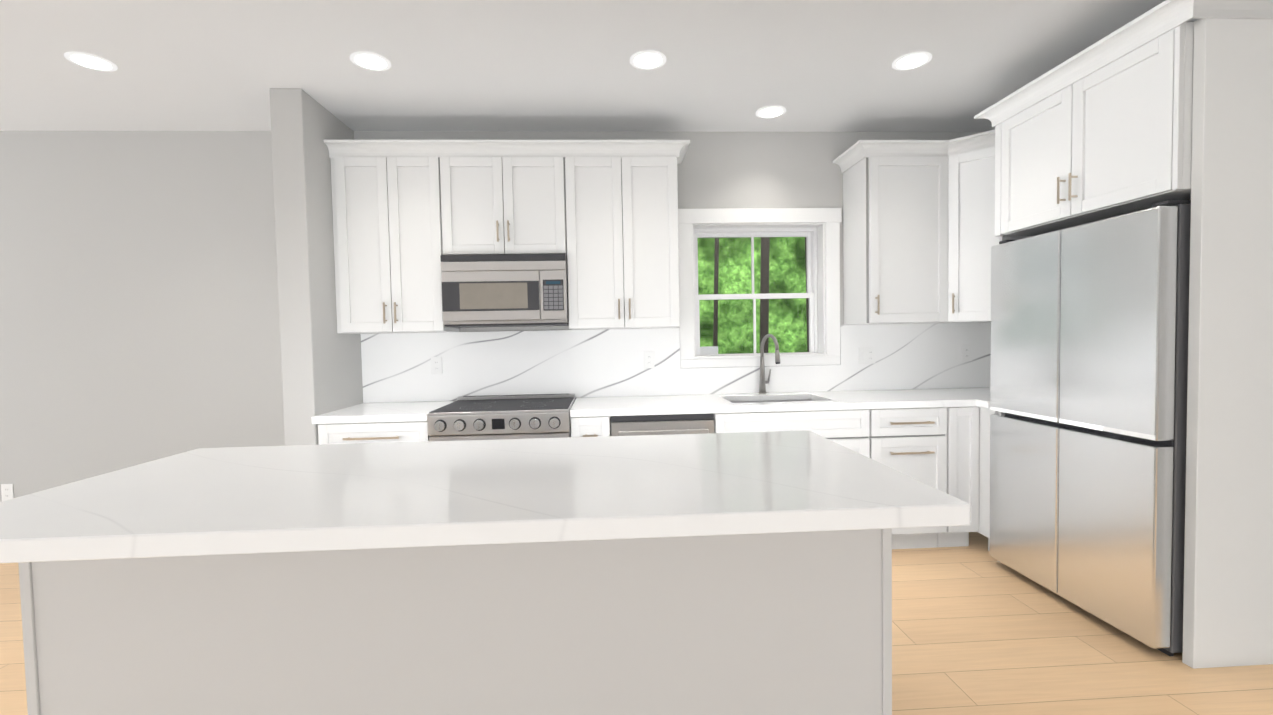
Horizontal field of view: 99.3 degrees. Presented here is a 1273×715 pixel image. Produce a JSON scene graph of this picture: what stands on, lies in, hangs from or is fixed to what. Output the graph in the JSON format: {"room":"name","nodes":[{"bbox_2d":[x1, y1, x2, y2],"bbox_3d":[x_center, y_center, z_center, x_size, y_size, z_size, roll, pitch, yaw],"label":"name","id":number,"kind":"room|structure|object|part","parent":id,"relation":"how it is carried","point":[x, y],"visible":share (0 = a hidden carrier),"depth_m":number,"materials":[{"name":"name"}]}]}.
{"room":"kitchen","nodes":[
{"label":"kitchen","id":0,"kind":"room"},
{"bbox_2d":[269,88,362,445],"bbox_3d":[-1.892,-0.120,3.281,0.170,2.700,0.610,-1,2,-3],"label":"wall","id":1,"kind":"structure","parent":0,"point":[321,361],"depth_m":2.99,"materials":[{"name":"paint"}]},
{"bbox_2d":[0,131,981,501],"bbox_3d":[-2.198,-0.128,3.669,9.860,2.700,0.200,-1,2,-3],"label":"wall","id":2,"kind":"structure","parent":0,"point":[138,301],"depth_m":3.51,"materials":[{"name":"paint"}]},
{"bbox_2d":[1,484,13,500],"bbox_3d":[-4.071,0.875,3.498,0.072,0.116,0.007,-1,2,-3],"label":"outlet","id":3,"kind":"object","parent":2,"relation":"attached to","point":[7,492],"visible":0.9,"depth_m":3.50,"materials":[{"name":"white plastic"}]},
{"bbox_2d":[330,157,459,333],"bbox_3d":[-1.501,-0.684,3.390,0.641,1.055,0.387,-1,2,-3],"label":"upper cabinet","id":4,"kind":"object","parent":2,"relation":"attached to","point":[389,228],"depth_m":3.24,"materials":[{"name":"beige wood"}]},
{"bbox_3d":[-1.810,-0.679,3.405,0.027,1.055,0.325,-1,2,-3],"label":"wall cabinet filler","id":5,"kind":"part","parent":4,"relation":"part of","materials":[{"name":"white wood"}]},
{"bbox_2d":[440,157,566,255],"bbox_3d":[-0.813,-0.927,3.419,0.743,0.598,0.387,-1,2,-3],"label":"upper cabinet","id":6,"kind":"object","parent":2,"relation":"attached to","point":[501,205],"visible":0.98,"depth_m":3.27,"materials":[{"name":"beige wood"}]},
{"bbox_2d":[440,254,568,327],"bbox_3d":[-0.803,-0.411,3.431,0.739,0.424,0.399,-1,2,-3],"label":"microwave","id":7,"kind":"object","parent":6,"relation":"attached to","point":[518,290],"visible":0.94,"depth_m":3.24,"materials":[{"name":"silver metal"}]},
{"bbox_2d":[324,140,689,163],"bbox_3d":[-0.759,-1.256,3.405,2.149,0.084,0.397,-1,2,-3],"label":"crown molding","id":8,"kind":"structure","parent":6,"relation":"attached to","point":[509,148],"depth_m":3.25,"materials":[{"name":"white wood"}]},
{"bbox_2d":[565,157,679,329],"bbox_3d":[-0.091,-0.714,3.466,0.690,1.055,0.387,-1,2,-3],"label":"upper cabinet","id":9,"kind":"object","parent":2,"relation":"attached to","point":[622,243],"visible":1,"depth_m":3.32,"materials":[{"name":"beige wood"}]},
{"bbox_2d":[361,322,990,402],"bbox_3d":[0.381,0.026,3.704,4.404,0.458,0.017,-1,2,-3],"label":"backsplash","id":10,"kind":"structure","parent":2,"relation":"attached to","point":[396,367],"depth_m":3.67,"materials":[{"name":"stone"}]},
{"bbox_2d":[431,357,441,373],"bbox_3d":[-1.330,0.053,3.599,0.072,0.116,0.007,-1,2,-3],"label":"electrical outlet","id":11,"kind":"object","parent":10,"relation":"attached to","point":[436,365],"visible":1,"depth_m":3.60,"materials":[{"name":"white plastic"}]},
{"bbox_2d":[644,351,654,367],"bbox_3d":[0.086,0.016,3.675,0.072,0.116,0.007,-1,2,-3],"label":"electrical outlet","id":12,"kind":"object","parent":10,"relation":"attached to","point":[649,362],"visible":1,"depth_m":3.67,"materials":[{"name":"white plastic"}]},
{"bbox_2d":[859,347,874,363],"bbox_3d":[1.602,-0.014,3.756,0.118,0.116,0.008,-1,2,-3],"label":"outlet","id":13,"kind":"object","parent":10,"relation":"attached to","point":[866,355],"visible":1,"depth_m":3.75,"materials":[{"name":"white plastic"}]},
{"bbox_2d":[962,345,971,360],"bbox_3d":[2.318,-0.032,3.795,0.072,0.116,0.007,-1,2,-3],"label":"electrical outlet","id":14,"kind":"object","parent":10,"relation":"attached to","point":[966,352],"visible":1,"depth_m":3.79,"materials":[{"name":"white plastic"}]},
{"bbox_2d":[678,208,841,367],"bbox_3d":[0.842,-0.481,3.808,1.140,1.078,0.223,-1,2,-3],"label":"kitchen window","id":15,"kind":"structure","parent":2,"relation":"in","point":[818,229],"depth_m":3.73,"materials":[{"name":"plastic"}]},
{"bbox_2d":[843,156,947,324],"bbox_3d":[1.705,-0.752,3.563,0.528,1.055,0.387,-1,2,-3],"label":"upper cabinet","id":16,"kind":"object","parent":2,"relation":"attached to","point":[895,239],"visible":0.98,"depth_m":3.42,"materials":[{"name":"white wood"}]},
{"bbox_2d":[919,146,998,323],"bbox_3d":[2.274,-0.760,3.470,0.619,1.055,0.635,-1,2,-3],"label":"upper cabinet","id":17,"kind":"object","parent":2,"relation":"attached to","point":[972,239],"visible":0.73,"depth_m":3.35,"materials":[{"name":"white wood"}]},
{"bbox_2d":[833,130,994,172],"bbox_3d":[1.844,-1.306,3.395,0.953,0.084,0.699,-1,2,-3],"label":"crown molding","id":18,"kind":"structure","parent":17,"relation":"attached to","point":[854,154],"depth_m":3.38,"materials":[{"name":"white wood"}]},
{"bbox_2d":[0,0,1197,131],"bbox_3d":[-1.998,-1.359,-0.523,9.860,0.060,8.500,-1,2,-3],"label":"ceiling","id":19,"kind":"structure","parent":0,"point":[517,65],"depth_m":2.70,"materials":[{"name":"paint"}]},
{"bbox_2d":[64,51,117,71],"bbox_3d":[-2.637,-1.429,2.617,0.184,0.005,0.184,-1,2,-3],"label":"recessed light","id":20,"kind":"object","parent":19,"relation":"in","point":[90,61],"visible":1,"depth_m":2.61,"materials":[{"name":"white plastic"}]},
{"bbox_2d":[350,51,390,70],"bbox_3d":[-1.308,-1.457,2.662,0.184,0.005,0.184,-1,2,-3],"label":"recessed light","id":21,"kind":"object","parent":19,"relation":"in","point":[372,61],"visible":1,"depth_m":2.65,"materials":[{"name":"white plastic"}]},
{"bbox_2d":[630,50,665,69],"bbox_3d":[0.058,-1.484,2.703,0.184,0.005,0.184,-1,2,-3],"label":"recessed light","id":22,"kind":"object","parent":19,"relation":"in","point":[648,60],"visible":1,"depth_m":2.69,"materials":[{"name":"white plastic"}]},
{"bbox_2d":[756,105,785,117],"bbox_3d":[0.835,-1.523,3.359,0.184,0.005,0.184,-1,2,-3],"label":"recessed light","id":23,"kind":"object","parent":19,"relation":"in","point":[774,111],"visible":1,"depth_m":3.35,"materials":[{"name":"white plastic"}]},
{"bbox_2d":[892,51,931,70],"bbox_3d":[1.406,-1.512,2.763,0.184,0.005,0.184,-1,2,-3],"label":"recessed light","id":24,"kind":"object","parent":19,"relation":"in","point":[913,60],"visible":1,"depth_m":2.75,"materials":[{"name":"white plastic"}]},
{"bbox_2d":[0,532,1272,714],"bbox_3d":[-1.946,1.399,-0.421,9.860,0.060,8.500,-1,2,-3],"label":"floor","id":25,"kind":"structure","parent":0,"point":[977,629],"depth_m":2.18,"materials":[{"name":"brown wood"}]},
{"bbox_2d":[318,421,429,444],"bbox_3d":[-1.467,0.785,3.305,0.603,0.874,0.667,-1,2,-3],"label":"base cabinet","id":26,"kind":"object","parent":25,"relation":"on","point":[376,432],"visible":0.15,"depth_m":3.00,"materials":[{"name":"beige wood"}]},
{"bbox_2d":[312,401,454,423],"bbox_3d":[-1.485,0.327,3.296,0.621,0.040,0.648,-1,2,-3],"label":"countertop","id":27,"kind":"structure","parent":26,"relation":"on","point":[389,412],"depth_m":3.06,"materials":[{"name":"stone"}]},
{"bbox_2d":[19,531,891,714],"bbox_3d":[-0.445,0.820,1.797,2.280,0.874,0.704,-1,2,-3],"label":"kitchen island","id":28,"kind":"object","parent":25,"relation":"on","point":[728,573],"depth_m":1.45,"materials":[{"name":"beige wood"}]},
{"bbox_2d":[0,431,969,566],"bbox_3d":[-0.457,0.364,1.645,2.378,0.050,0.975,-1,2,-3],"label":"island countertop","id":29,"kind":"structure","parent":28,"relation":"on","point":[225,502],"depth_m":1.35,"materials":[{"name":"white stone"}]},
{"bbox_2d":[427,394,574,441],"bbox_3d":[-0.773,0.735,3.305,0.776,0.947,0.699,-1,2,-3],"label":"range","id":30,"kind":"object","parent":25,"relation":"on","point":[498,417],"visible":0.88,"depth_m":3.01,"materials":[{"name":"silver metal"}]},
{"bbox_2d":[570,416,609,436],"bbox_3d":[-0.270,0.759,3.369,0.226,0.874,0.667,-1,2,-3],"label":"base cabinet","id":31,"kind":"object","parent":25,"relation":"on","point":[598,426],"visible":0.25,"depth_m":3.06,"materials":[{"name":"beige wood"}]},
{"bbox_2d":[611,413,713,435],"bbox_3d":[0.142,0.753,3.385,0.591,0.870,0.667,-1,2,-3],"label":"dishwasher","id":32,"kind":"object","parent":25,"relation":"on","point":[636,425],"visible":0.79,"depth_m":3.08,"materials":[{"name":"silver metal"}]},
{"bbox_2d":[713,409,869,457],"bbox_3d":[0.896,0.735,3.432,0.913,0.874,0.667,-1,2,-3],"label":"base cabinet","id":33,"kind":"object","parent":25,"relation":"on","point":[849,429],"visible":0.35,"depth_m":3.14,"materials":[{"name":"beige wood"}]},
{"bbox_2d":[570,387,989,416],"bbox_3d":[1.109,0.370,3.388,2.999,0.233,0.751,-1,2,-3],"label":"countertop","id":34,"kind":"structure","parent":33,"relation":"on","point":[754,402],"depth_m":3.21,"materials":[{"name":"stone"}]},
{"bbox_2d":[758,334,779,393],"bbox_3d":[0.880,0.046,3.591,0.095,0.406,0.237,-1,2,-3],"label":"faucet","id":35,"kind":"object","parent":34,"relation":"on","point":[762,385],"visible":1,"depth_m":3.66,"materials":[{"name":"silver metal"}]},
{"bbox_2d":[868,407,946,548],"bbox_3d":[1.587,0.720,3.469,0.462,0.874,0.667,-1,2,-3],"label":"drawers","id":36,"kind":"object","parent":25,"relation":"on","point":[911,442],"visible":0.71,"depth_m":3.18,"materials":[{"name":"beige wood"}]},
{"bbox_2d":[937,406,997,550],"bbox_3d":[2.219,0.708,3.461,0.792,0.874,0.752,-1,2,-3],"label":"base cabinet","id":37,"kind":"object","parent":25,"relation":"on","point":[968,454],"visible":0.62,"depth_m":3.19,"materials":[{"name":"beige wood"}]},
{"bbox_2d":[990,200,1190,655],"bbox_3d":[2.323,0.256,2.595,0.658,1.838,0.950,-1,2,-3],"label":"fridge","id":38,"kind":"object","parent":25,"relation":"on","point":[1089,364],"depth_m":2.35,"materials":[{"name":"metal"}]},
{"bbox_3d":[2.336,0.238,3.061,0.582,1.838,0.020,-1,2,-3],"label":"fridge panel","id":39,"kind":"part","parent":38,"relation":"part of","materials":[{"name":"silver metal"}]},
{"bbox_2d":[1182,19,1272,668],"bbox_3d":[2.396,-0.037,2.071,0.557,2.460,0.042,-1,2,-3],"label":"panel","id":40,"kind":"object","parent":25,"relation":"on","point":[1228,590],"visible":0.96,"depth_m":2.04,"materials":[{"name":"white wood"}]},
{"bbox_3d":[2.880,-0.079,-0.310,0.150,2.700,8.300,-1,2,-3],"label":"wall","id":41,"kind":"structure","parent":0,"visible":0},
{"bbox_2d":[995,22,1193,236],"bbox_3d":[2.305,-0.974,2.541,0.647,0.620,0.970,-1,2,-3],"label":"upper cabinet","id":42,"kind":"object","parent":41,"relation":"attached to","point":[1113,139],"visible":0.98,"depth_m":2.37,"materials":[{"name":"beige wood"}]},
{"bbox_2d":[974,0,1272,126],"bbox_3d":[2.284,-1.311,2.506,0.679,0.084,1.155,-1,2,-3],"label":"crown molding","id":43,"kind":"structure","parent":42,"relation":"attached to","point":[1162,18],"depth_m":2.22,"materials":[{"name":"white wood"}]},
{"label":"outside","id":44,"kind":"structure","parent":0,"visible":0},
{"bbox_2d":[698,237,808,353],"bbox_3d":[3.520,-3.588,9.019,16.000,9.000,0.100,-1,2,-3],"label":"trees","id":45,"kind":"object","parent":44,"point":[791,271],"depth_m":8.97,"materials":[{"name":"green plant"}]}
]}

